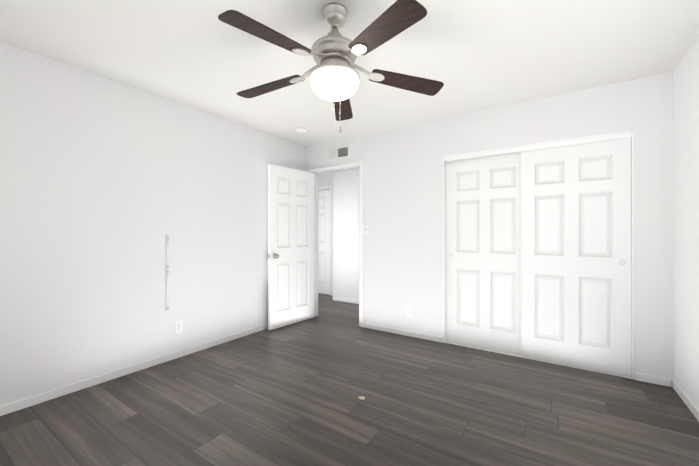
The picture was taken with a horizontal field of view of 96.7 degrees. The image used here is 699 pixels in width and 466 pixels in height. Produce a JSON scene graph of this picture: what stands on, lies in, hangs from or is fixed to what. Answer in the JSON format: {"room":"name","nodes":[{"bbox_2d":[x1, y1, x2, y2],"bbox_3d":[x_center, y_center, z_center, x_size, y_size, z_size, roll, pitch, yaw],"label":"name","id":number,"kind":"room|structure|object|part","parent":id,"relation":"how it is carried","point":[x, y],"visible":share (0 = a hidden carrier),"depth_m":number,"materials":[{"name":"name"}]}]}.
{"room":"empty bedroom","nodes":[
{"label":"empty bedroom","id":0,"kind":"room"},
{"bbox_2d":[0,41,304,405],"bbox_3d":[-1.847,-0.029,2.780,0.120,2.440,4.180,0,0,34],"label":"wall","id":1,"kind":"structure","parent":0,"point":[107,185],"depth_m":2.55,"materials":[{"name":"paint"}]},
{"bbox_2d":[0,323,267,415],"bbox_3d":[-1.746,1.159,2.783,0.040,0.063,4.065,0,0,34],"label":"baseboard","id":2,"kind":"structure","parent":1,"relation":"attached to","point":[90,382],"depth_m":2.53,"materials":[{"name":"white wood"}]},
{"bbox_2d":[165,235,168,310],"bbox_3d":[-1.691,0.370,2.892,0.016,0.702,0.032,0,0,34],"label":"cover","id":3,"kind":"object","parent":1,"relation":"attached to","point":[167,273],"visible":1,"depth_m":2.88,"materials":[{"name":"plastic"}]},
{"bbox_2d":[175,320,182,333],"bbox_3d":[-1.634,0.901,2.981,0.009,0.115,0.070,0,0,34],"label":"outlet","id":4,"kind":"object","parent":1,"relation":"attached to","point":[178,326],"visible":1,"depth_m":2.98,"materials":[{"name":"white plastic"}]},
{"bbox_2d":[268,164,314,329],"bbox_3d":[-0.741,0.173,4.099,0.167,2.025,0.772,0,0,39],"label":"entry door","id":5,"kind":"structure","parent":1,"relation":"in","point":[291,246],"depth_m":4.04,"materials":[{"name":"white wood"}]},
{"bbox_2d":[318,169,358,299],"bbox_3d":[0.080,-0.022,5.576,3.240,2.440,0.430,0,0,34],"label":"wall","id":6,"kind":"structure","parent":0,"point":[345,233],"depth_m":5.41,"materials":[{"name":"paint"}]},
{"bbox_2d":[318,190,328,293],"bbox_3d":[-0.699,0.178,6.202,0.734,2.025,0.101,0,0,34],"label":"hall door","id":7,"kind":"structure","parent":6,"relation":"in","point":[323,241],"depth_m":6.10,"materials":[{"name":"white wood"}]},
{"bbox_2d":[318,186,331,295],"bbox_3d":[-0.668,0.145,6.249,0.872,2.109,0.135,0,0,34],"label":"door frame","id":8,"kind":"structure","parent":6,"relation":"attached to","point":[329,188],"depth_m":5.97,"materials":[{"name":"white wood"}]},
{"bbox_2d":[332,297,358,303],"bbox_3d":[0.461,1.167,5.058,1.835,0.060,0.015,0,0,34],"label":"baseboard","id":9,"kind":"structure","parent":6,"relation":"attached to","point":[333,298],"depth_m":5.40,"materials":[{"name":"white wood"}]},
{"bbox_2d":[0,293,698,465],"bbox_3d":[-0.428,1.241,2.748,5.515,0.100,5.700,0,0,34],"label":"floor","id":10,"kind":"structure","parent":0,"point":[288,395],"depth_m":2.06,"materials":[{"name":"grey wood"}]},
{"bbox_2d":[445,340,631,378],"bbox_3d":[1.695,1.185,2.996,1.526,0.012,0.092,0,0,34],"label":"rail","id":11,"kind":"object","parent":10,"relation":"on","point":[499,351],"visible":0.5,"depth_m":2.99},
{"bbox_2d":[0,0,698,146],"bbox_3d":[-0.428,-1.299,2.755,5.515,0.100,5.700,0,0,34],"label":"ceiling","id":12,"kind":"structure","parent":0,"point":[475,55],"depth_m":2.13,"materials":[{"name":"paint"}]},
{"bbox_2d":[295,127,306,132],"bbox_3d":[-0.582,-1.229,3.737,0.134,0.036,0.134,0,0,34],"label":"smoke detector","id":13,"kind":"object","parent":12,"relation":"attached to","point":[301,130],"visible":1,"depth_m":3.70,"materials":[{"name":"white plastic"}]},
{"bbox_2d":[218,0,443,134],"bbox_3d":[-0.117,-0.879,1.746,1.275,0.745,1.259,0,0,34],"label":"fan","id":14,"kind":"object","parent":12,"relation":"hanging from","point":[333,74],"visible":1,"depth_m":1.66,"materials":[{"name":"brown wood"}]},
{"bbox_3d":[-0.371,-0.904,1.430,0.160,0.062,0.452,0,0,34],"label":"blade","id":15,"kind":"part","parent":14,"relation":"part of","materials":[{"name":"brown wood"}]},
{"bbox_3d":[-0.493,-0.903,1.922,0.454,0.062,0.193,0,0,34],"label":"blade","id":16,"kind":"part","parent":14,"relation":"part of","materials":[{"name":"brown wood"}]},
{"bbox_3d":[-0.084,-0.820,1.762,0.276,0.112,0.276,0,0,34],"label":"lamp shade","id":17,"kind":"part","parent":14,"relation":"part of","materials":[{"name":"white glass"}]},
{"bbox_3d":[-0.056,-0.902,2.203,0.303,0.062,0.429,0,0,34],"label":"blade","id":18,"kind":"part","parent":14,"relation":"part of","materials":[{"name":"brown wood"}]},
{"bbox_3d":[0.146,-0.904,1.386,0.439,0.062,0.276,0,0,34],"label":"blade","id":19,"kind":"part","parent":14,"relation":"part of","materials":[{"name":"brown wood"}]},
{"bbox_3d":[0.347,-0.903,1.868,0.367,0.062,0.386,0,0,34],"label":"blade","id":20,"kind":"part","parent":14,"relation":"part of","materials":[{"name":"brown wood"}]},
{"bbox_2d":[305,72,673,379],"bbox_3d":[0.965,-0.027,3.496,4.015,2.440,0.120,0,0,34],"label":"wall","id":21,"kind":"structure","parent":0,"point":[403,216],"depth_m":3.17,"materials":[{"name":"paint"}]},
{"bbox_2d":[309,161,362,326],"bbox_3d":[-0.165,0.140,4.245,0.899,2.109,0.150,0,0,34],"label":"door frame","id":22,"kind":"structure","parent":21,"relation":"attached to","point":[339,168],"depth_m":4.06,"materials":[{"name":"white wood"}]},
{"bbox_2d":[326,145,349,160],"bbox_3d":[-0.161,-1.071,4.167,0.384,0.160,0.014,0,0,34],"label":"air vent","id":23,"kind":"object","parent":21,"relation":"in","point":[341,152],"visible":1,"depth_m":4.16,"materials":[{"name":"white metal"}]},
{"bbox_2d":[363,225,367,233],"bbox_3d":[0.198,-0.041,3.921,0.070,0.115,0.019,0,0,34],"label":"light switch","id":24,"kind":"object","parent":21,"relation":"attached to","point":[365,229],"visible":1,"depth_m":3.92,"materials":[{"name":"white plastic"}]},
{"bbox_2d":[363,323,442,342],"bbox_3d":[0.595,1.164,3.659,1.012,0.060,0.012,0,0,34],"label":"baseboard","id":25,"kind":"structure","parent":21,"relation":"attached to","point":[366,325],"depth_m":3.62,"materials":[{"name":"white wood"}]},
{"bbox_2d":[406,306,411,316],"bbox_3d":[0.687,0.913,3.600,0.070,0.115,0.009,0,0,34],"label":"outlet","id":26,"kind":"object","parent":21,"relation":"attached to","point":[408,311],"visible":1,"depth_m":3.60,"materials":[{"name":"white plastic"}]},
{"bbox_2d":[446,152,520,353],"bbox_3d":[1.403,0.193,3.217,0.795,1.965,0.034,0,0,34],"label":"closet door","id":27,"kind":"structure","parent":21,"relation":"in","point":[483,248],"depth_m":3.20,"materials":[{"name":"white wood"}]},
{"bbox_2d":[444,132,631,161],"bbox_3d":[1.695,-0.803,3.002,1.526,0.050,0.102,0,0,34],"label":"rail","id":28,"kind":"object","parent":21,"relation":"attached to","point":[555,144],"visible":0.9,"depth_m":2.87,"materials":[{"name":"white wood"}]},
{"bbox_2d":[443,129,633,378],"bbox_3d":[1.699,0.175,3.006,1.554,2.032,0.124,0,0,34],"label":"trim","id":29,"kind":"structure","parent":21,"relation":"attached to","point":[632,246],"depth_m":2.67,"materials":[{"name":"white wood"}]},
{"bbox_2d":[521,138,631,375],"bbox_3d":[1.986,0.192,2.781,0.795,1.965,0.034,0,0,34],"label":"closet door","id":30,"kind":"structure","parent":21,"relation":"in","point":[575,251],"depth_m":2.74,"materials":[{"name":"white wood"}]},
{"bbox_2d":[673,36,698,409],"bbox_3d":[1.399,-0.035,0.627,0.120,2.440,4.180,0,0,34],"label":"wall","id":31,"kind":"structure","parent":0,"point":[686,199],"depth_m":2.16,"materials":[{"name":"paint"}]},
{"bbox_2d":[669,379,698,420],"bbox_3d":[1.378,1.156,0.713,0.015,0.060,4.063,0,0,34],"label":"baseboard","id":32,"kind":"structure","parent":31,"relation":"attached to","point":[672,383],"depth_m":2.16,"materials":[{"name":"white wood"}]}
]}

